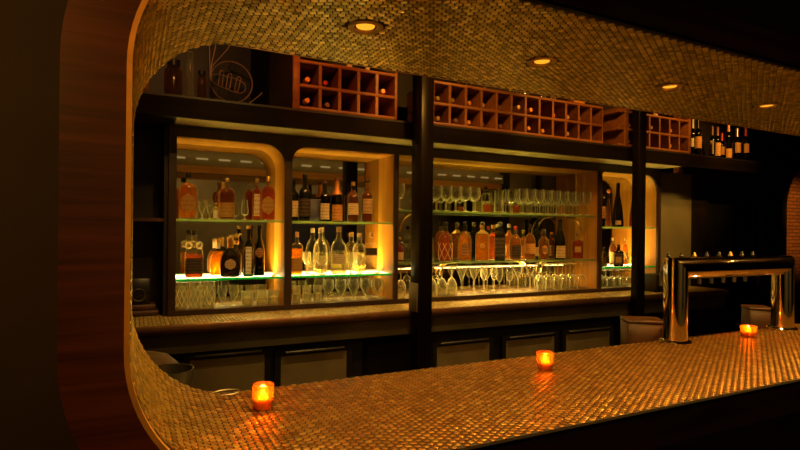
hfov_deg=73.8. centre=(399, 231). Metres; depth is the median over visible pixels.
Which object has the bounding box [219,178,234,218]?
liquor bottle
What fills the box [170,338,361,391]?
base cabinet
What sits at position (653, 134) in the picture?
shelf
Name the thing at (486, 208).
tumbler
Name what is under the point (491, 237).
liquor bottle
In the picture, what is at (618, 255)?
liquor bottle
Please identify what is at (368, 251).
liquor bottle
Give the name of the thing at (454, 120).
wine bottle
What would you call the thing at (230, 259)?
liquor bottle
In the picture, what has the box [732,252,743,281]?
faucet
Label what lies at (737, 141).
wine bottle
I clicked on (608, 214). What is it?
liquor bottle
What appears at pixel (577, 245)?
liquor bottle
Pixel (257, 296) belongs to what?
tumbler
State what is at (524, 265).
martini glass
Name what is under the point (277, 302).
tumbler
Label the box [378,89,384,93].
wine bottle
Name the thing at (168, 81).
wall
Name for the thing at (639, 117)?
wooden post
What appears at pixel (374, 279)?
goblet
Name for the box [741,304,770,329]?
wooden box
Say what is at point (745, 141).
wine bottle
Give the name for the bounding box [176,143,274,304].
mirror
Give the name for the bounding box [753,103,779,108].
recessed light
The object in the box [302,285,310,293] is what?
tumbler
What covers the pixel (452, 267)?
goblet
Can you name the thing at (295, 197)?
wine bottle
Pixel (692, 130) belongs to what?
wine bottle
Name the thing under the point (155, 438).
trim
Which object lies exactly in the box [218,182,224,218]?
liquor bottle
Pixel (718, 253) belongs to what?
faucet
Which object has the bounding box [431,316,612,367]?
base cabinet
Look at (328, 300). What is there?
goblet
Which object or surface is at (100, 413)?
trim
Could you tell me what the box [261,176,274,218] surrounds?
liquor bottle
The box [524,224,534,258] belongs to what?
liquor bottle
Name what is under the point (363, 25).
recessed light
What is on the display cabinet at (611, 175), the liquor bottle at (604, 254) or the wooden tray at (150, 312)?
the liquor bottle at (604, 254)
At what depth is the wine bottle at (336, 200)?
3.58 m
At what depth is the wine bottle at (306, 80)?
3.22 m
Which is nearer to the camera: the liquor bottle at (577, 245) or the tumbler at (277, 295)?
the tumbler at (277, 295)
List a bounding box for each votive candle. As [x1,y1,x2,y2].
[252,381,273,409]
[536,350,553,370]
[740,324,756,337]
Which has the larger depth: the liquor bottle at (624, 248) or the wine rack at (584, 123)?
the liquor bottle at (624, 248)
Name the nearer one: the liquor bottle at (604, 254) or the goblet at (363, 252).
the goblet at (363, 252)
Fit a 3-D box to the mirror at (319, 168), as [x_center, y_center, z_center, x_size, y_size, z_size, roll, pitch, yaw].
[-0.485,-0.040,3.787,0.750,1.050,0.008,1,0,-27]
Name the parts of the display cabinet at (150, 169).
panel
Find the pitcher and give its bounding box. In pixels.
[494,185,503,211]
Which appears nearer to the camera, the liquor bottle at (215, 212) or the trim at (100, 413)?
the trim at (100, 413)
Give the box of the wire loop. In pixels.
[213,389,239,395]
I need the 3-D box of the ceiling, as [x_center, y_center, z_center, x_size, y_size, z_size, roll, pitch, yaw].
[1.412,-0.542,2.181,3.933,0.016,0.644,1,0,-27]
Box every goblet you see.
[303,252,310,273]
[322,281,333,301]
[355,252,363,273]
[374,279,383,298]
[437,267,446,295]
[447,266,456,294]
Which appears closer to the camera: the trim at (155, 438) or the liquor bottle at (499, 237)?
the trim at (155, 438)
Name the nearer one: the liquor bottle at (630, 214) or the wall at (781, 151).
the liquor bottle at (630, 214)
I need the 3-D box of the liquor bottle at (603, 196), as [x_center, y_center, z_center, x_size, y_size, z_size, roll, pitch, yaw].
[1.806,-0.229,4.747,0.050,0.362,0.051,1,0,2]
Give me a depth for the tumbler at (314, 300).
3.54 m
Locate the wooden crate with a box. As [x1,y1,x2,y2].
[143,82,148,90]
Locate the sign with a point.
(231, 62)
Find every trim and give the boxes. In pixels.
[57,0,799,449]
[124,0,169,449]
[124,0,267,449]
[226,44,797,135]
[455,379,799,449]
[524,0,799,70]
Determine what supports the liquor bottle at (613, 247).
on the display cabinet at (611, 175)
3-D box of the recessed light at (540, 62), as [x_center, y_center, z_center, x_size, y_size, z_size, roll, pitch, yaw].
[0.455,-0.548,1.707,0.095,0.017,0.095,1,0,-27]
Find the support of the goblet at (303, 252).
on the display cabinet at (321, 159)
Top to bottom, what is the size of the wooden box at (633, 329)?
0.234 m
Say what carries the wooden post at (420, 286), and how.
on the floor
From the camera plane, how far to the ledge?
3.42 m
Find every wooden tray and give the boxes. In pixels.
[132,301,155,310]
[132,307,158,316]
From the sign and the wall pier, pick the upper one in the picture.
the sign
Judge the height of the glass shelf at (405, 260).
0.010 m
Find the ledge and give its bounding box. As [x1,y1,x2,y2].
[134,91,768,174]
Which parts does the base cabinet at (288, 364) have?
door, panel, handle, door, panel, handle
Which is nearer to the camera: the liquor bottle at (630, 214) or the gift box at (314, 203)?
the gift box at (314, 203)
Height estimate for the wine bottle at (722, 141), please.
0.300 m
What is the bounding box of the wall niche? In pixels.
[673,116,799,323]
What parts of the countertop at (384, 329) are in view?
backing panel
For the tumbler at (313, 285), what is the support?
on the tumbler at (314, 300)
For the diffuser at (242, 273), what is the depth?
3.38 m
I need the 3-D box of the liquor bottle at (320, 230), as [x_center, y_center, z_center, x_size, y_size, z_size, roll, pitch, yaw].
[-0.545,0.128,3.652,0.095,0.312,0.096,1,0,-21]
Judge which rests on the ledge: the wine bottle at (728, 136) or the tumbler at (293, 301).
the wine bottle at (728, 136)
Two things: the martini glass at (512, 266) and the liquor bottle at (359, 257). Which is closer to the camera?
the liquor bottle at (359, 257)
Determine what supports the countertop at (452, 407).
on the floor
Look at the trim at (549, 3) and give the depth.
1.45 m
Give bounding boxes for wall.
[0,0,799,449]
[134,44,631,314]
[250,49,292,107]
[687,119,799,335]
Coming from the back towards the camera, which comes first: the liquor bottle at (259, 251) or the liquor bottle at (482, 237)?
the liquor bottle at (482, 237)
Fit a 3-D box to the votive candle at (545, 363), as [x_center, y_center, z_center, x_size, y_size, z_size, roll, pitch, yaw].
[0.512,0.453,1.879,0.061,0.060,0.061,1,0,-27]
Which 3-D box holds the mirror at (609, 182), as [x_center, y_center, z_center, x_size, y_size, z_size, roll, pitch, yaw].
[1.934,-0.015,4.996,0.740,1.050,0.008,1,0,-27]
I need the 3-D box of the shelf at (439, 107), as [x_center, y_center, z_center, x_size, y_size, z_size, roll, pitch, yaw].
[0.838,-0.855,4.073,1.566,0.019,0.374,1,0,-27]
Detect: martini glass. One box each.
[481,266,492,292]
[512,266,523,290]
[524,265,535,290]
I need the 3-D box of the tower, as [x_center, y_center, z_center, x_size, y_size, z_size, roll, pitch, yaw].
[1.577,0.297,2.598,0.966,0.393,0.226,1,0,-27]
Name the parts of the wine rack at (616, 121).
panel, panel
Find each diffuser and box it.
[176,273,273,275]
[302,270,377,272]
[438,265,536,268]
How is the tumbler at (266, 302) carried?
on the display cabinet at (211, 156)
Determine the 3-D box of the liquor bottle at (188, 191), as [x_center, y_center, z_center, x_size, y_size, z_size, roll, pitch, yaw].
[-1.270,-0.216,3.198,0.103,0.276,0.057,1,0,-22]
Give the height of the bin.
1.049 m
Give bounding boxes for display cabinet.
[132,125,168,315]
[167,124,288,316]
[288,135,396,309]
[396,145,600,303]
[600,164,660,291]
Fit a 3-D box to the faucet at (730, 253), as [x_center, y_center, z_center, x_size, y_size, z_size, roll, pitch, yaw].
[1.696,0.182,2.720,0.028,0.161,0.112,1,0,-27]
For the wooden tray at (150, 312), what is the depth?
3.06 m
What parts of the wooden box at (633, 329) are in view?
lid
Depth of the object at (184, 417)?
1.25 m
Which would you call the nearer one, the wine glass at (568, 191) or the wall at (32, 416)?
the wall at (32, 416)
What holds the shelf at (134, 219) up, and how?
attached to the display cabinet at (150, 169)
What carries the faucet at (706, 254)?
on the tower
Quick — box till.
[645,273,662,291]
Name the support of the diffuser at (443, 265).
attached to the display cabinet at (454, 168)
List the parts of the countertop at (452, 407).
panel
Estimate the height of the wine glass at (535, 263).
0.214 m
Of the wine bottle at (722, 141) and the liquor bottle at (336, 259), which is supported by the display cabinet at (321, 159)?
the liquor bottle at (336, 259)
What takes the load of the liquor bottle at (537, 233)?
on the display cabinet at (454, 168)
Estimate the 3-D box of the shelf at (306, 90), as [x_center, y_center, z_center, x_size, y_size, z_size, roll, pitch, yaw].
[-0.396,-0.868,3.456,0.622,0.019,0.374,1,0,-27]
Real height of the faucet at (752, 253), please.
0.161 m
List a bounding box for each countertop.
[133,286,728,375]
[233,323,799,449]
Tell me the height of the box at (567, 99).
0.085 m
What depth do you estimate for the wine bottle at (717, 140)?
5.07 m
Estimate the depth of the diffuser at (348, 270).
3.79 m
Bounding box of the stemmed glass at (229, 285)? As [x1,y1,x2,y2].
[229,285,238,305]
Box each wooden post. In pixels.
[409,75,433,369]
[631,110,645,315]
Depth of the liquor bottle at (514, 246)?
4.25 m
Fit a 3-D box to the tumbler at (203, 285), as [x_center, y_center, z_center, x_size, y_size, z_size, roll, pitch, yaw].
[-1.163,0.379,3.244,0.077,0.155,0.077,1,0,-6]
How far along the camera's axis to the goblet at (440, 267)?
3.96 m
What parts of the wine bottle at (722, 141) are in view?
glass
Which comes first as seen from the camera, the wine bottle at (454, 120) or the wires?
the wires
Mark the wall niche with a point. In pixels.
(793, 203)
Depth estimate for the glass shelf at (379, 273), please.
3.67 m
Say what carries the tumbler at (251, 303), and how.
on the display cabinet at (211, 156)
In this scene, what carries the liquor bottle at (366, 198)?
on the display cabinet at (321, 159)
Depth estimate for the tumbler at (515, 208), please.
4.23 m
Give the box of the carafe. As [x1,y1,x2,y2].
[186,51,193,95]
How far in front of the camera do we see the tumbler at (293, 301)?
3.48 m
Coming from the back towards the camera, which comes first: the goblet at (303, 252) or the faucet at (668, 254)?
the goblet at (303, 252)
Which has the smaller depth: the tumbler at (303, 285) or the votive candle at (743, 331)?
the votive candle at (743, 331)
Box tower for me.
[658,251,798,344]
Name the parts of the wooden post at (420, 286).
plate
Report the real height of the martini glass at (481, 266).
0.203 m
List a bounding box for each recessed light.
[348,20,382,34]
[527,56,557,66]
[656,83,683,90]
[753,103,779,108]
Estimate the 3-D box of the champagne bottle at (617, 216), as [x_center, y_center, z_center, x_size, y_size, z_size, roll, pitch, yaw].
[1.952,-0.242,4.775,0.100,0.393,0.100,1,0,16]
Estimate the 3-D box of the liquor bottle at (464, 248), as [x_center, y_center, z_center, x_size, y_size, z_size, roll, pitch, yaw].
[0.494,0.071,4.071,0.102,0.303,0.072,1,0,4]
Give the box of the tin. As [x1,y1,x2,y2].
[157,363,193,386]
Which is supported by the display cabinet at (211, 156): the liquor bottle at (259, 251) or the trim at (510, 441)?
the liquor bottle at (259, 251)
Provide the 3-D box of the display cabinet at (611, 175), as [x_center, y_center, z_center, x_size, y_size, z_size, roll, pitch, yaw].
[2.005,-0.032,4.879,0.768,1.104,0.280,1,0,-27]
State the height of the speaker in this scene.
0.150 m
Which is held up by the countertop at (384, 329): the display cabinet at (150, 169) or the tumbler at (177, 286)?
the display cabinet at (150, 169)
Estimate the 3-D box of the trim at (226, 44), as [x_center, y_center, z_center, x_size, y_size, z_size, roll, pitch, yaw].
[-0.014,-0.592,1.840,6.790,0.071,0.020,1,0,-27]
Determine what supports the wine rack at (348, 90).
on the ledge
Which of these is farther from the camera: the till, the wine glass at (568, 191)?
the till
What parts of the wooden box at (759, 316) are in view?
lid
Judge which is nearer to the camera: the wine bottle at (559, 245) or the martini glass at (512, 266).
the martini glass at (512, 266)
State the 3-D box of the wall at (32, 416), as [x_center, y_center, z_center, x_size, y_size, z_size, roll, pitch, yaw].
[0.261,0.088,1.266,6.800,2.950,0.030,1,0,-27]
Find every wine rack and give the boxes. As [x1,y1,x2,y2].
[292,55,396,119]
[407,80,602,143]
[603,107,690,153]
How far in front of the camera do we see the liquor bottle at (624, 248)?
4.97 m
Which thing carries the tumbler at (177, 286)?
on the display cabinet at (211, 156)
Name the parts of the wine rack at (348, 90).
panel, panel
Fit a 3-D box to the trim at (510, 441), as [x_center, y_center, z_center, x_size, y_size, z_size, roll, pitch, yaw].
[1.469,0.467,1.847,4.112,0.075,0.014,1,0,-27]
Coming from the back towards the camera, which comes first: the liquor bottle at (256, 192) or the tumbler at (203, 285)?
the liquor bottle at (256, 192)
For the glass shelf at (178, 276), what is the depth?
3.33 m
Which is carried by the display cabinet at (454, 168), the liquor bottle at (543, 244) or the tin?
the liquor bottle at (543, 244)
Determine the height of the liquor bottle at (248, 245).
0.321 m
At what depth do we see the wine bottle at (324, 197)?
3.56 m
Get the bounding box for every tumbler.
[175,282,187,308]
[188,281,201,307]
[202,281,215,307]
[241,290,253,298]
[241,297,253,305]
[255,290,267,297]
[255,297,267,304]
[267,289,279,296]
[268,296,279,303]
[292,286,300,294]
[292,294,300,302]
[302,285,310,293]
[313,285,321,293]
[313,293,321,301]
[483,205,491,211]
[513,206,519,212]
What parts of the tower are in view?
leg, leg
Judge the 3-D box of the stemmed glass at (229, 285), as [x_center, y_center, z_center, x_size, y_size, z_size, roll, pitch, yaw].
[-1.032,0.394,3.310,0.059,0.128,0.060,1,0,-27]
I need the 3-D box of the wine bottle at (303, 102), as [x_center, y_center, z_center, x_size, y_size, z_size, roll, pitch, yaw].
[-0.617,-0.784,3.306,0.074,0.072,0.303,1,0,-27]
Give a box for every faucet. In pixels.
[659,253,670,285]
[698,252,708,283]
[710,252,720,282]
[721,252,732,282]
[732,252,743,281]
[743,251,754,281]
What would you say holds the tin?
on the bench
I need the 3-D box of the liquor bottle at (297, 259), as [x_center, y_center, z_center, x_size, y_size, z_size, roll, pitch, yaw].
[-0.675,0.141,3.487,0.072,0.283,0.065,1,0,-12]
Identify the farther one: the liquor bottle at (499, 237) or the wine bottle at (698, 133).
the wine bottle at (698, 133)
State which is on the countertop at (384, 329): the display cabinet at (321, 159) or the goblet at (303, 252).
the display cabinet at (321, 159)
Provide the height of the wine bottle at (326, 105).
0.072 m
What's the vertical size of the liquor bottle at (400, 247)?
0.182 m
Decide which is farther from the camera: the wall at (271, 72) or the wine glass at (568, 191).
the wine glass at (568, 191)
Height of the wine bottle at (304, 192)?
0.308 m
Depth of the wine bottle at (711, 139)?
5.20 m
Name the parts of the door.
handle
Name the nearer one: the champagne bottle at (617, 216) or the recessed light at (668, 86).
the recessed light at (668, 86)
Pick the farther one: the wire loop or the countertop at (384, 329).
the countertop at (384, 329)
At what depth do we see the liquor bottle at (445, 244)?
3.96 m
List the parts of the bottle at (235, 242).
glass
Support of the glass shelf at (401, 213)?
attached to the display cabinet at (454, 168)
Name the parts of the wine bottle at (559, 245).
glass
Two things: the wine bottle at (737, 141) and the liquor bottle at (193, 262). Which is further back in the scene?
the wine bottle at (737, 141)
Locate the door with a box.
[705,184,759,334]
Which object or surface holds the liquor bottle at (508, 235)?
on the display cabinet at (454, 168)
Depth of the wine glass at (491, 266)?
4.32 m
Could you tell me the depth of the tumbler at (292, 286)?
3.47 m
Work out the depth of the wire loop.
1.56 m
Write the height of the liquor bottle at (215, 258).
0.234 m
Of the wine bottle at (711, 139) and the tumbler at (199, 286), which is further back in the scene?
the wine bottle at (711, 139)
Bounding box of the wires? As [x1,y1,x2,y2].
[209,45,229,82]
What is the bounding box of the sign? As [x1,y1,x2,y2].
[209,61,252,101]
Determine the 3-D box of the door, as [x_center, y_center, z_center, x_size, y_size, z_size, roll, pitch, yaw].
[3.511,0.556,5.643,0.943,2.080,0.070,1,0,-27]
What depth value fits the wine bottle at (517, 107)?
3.86 m
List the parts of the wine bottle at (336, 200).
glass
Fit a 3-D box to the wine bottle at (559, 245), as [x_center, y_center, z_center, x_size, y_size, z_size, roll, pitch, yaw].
[1.350,0.063,4.498,0.089,0.337,0.090,1,0,-5]
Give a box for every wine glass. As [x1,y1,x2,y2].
[491,266,497,290]
[534,263,543,288]
[568,191,575,214]
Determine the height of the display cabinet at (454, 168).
1.104 m
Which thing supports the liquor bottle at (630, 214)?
on the display cabinet at (611, 175)
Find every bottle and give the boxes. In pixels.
[179,173,196,218]
[185,230,202,277]
[210,239,222,274]
[213,203,218,217]
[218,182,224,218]
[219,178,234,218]
[220,238,239,276]
[231,233,241,275]
[243,225,253,276]
[253,178,260,218]
[254,225,264,275]
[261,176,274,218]
[292,178,298,220]
[292,232,302,275]
[299,174,309,220]
[300,77,309,83]
[300,98,309,106]
[313,228,326,273]
[320,181,329,220]
[322,102,329,108]
[331,178,342,221]
[331,227,345,274]
[347,182,358,221]
[353,233,365,272]
[361,179,372,220]
[365,232,376,272]
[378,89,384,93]
[398,237,403,260]
[438,222,452,261]
[451,118,457,123]
[458,221,471,260]
[475,226,488,260]
[488,225,494,258]
[494,222,504,260]
[505,224,512,259]
[509,226,520,259]
[513,105,519,111]
[520,230,525,258]
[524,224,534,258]
[533,219,540,258]
[538,229,548,259]
[548,232,554,258]
[554,219,565,259]
[572,233,583,257]
[602,186,605,226]
[602,247,606,266]
[606,189,610,225]
[610,238,616,265]
[612,183,623,226]
[613,244,623,266]
[622,238,627,264]
[629,201,631,226]
[691,119,694,153]
[694,120,701,154]
[709,126,714,155]
[714,127,720,156]
[721,133,724,157]
[725,125,731,157]
[733,128,740,158]
[741,127,748,159]
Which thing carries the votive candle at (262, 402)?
on the countertop at (452, 407)
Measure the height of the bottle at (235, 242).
0.273 m
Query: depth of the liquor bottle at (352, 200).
3.65 m
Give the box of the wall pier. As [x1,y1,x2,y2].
[660,172,691,285]
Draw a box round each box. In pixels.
[310,199,319,220]
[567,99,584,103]
[620,316,662,344]
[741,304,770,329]
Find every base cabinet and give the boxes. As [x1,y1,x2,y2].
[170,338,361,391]
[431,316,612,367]
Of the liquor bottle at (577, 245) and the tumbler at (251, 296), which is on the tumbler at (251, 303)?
the tumbler at (251, 296)
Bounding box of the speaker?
[132,277,149,304]
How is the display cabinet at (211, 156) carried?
on the countertop at (384, 329)
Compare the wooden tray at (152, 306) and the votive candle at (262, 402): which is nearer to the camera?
the votive candle at (262, 402)
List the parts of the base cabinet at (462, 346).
door, panel, handle, door, panel, handle, door, panel, handle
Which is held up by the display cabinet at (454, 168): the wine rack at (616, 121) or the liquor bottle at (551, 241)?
the liquor bottle at (551, 241)
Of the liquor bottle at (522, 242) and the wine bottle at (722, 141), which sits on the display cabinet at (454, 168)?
the liquor bottle at (522, 242)
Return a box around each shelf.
[133,218,163,221]
[176,274,279,278]
[291,271,386,275]
[300,83,394,106]
[398,258,584,262]
[399,211,573,216]
[408,102,602,128]
[628,128,688,139]
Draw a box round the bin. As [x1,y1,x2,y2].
[146,351,177,364]
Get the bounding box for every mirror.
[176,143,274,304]
[291,153,378,298]
[601,176,631,283]
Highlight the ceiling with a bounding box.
[237,0,799,135]
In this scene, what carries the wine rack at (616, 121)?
on the ledge

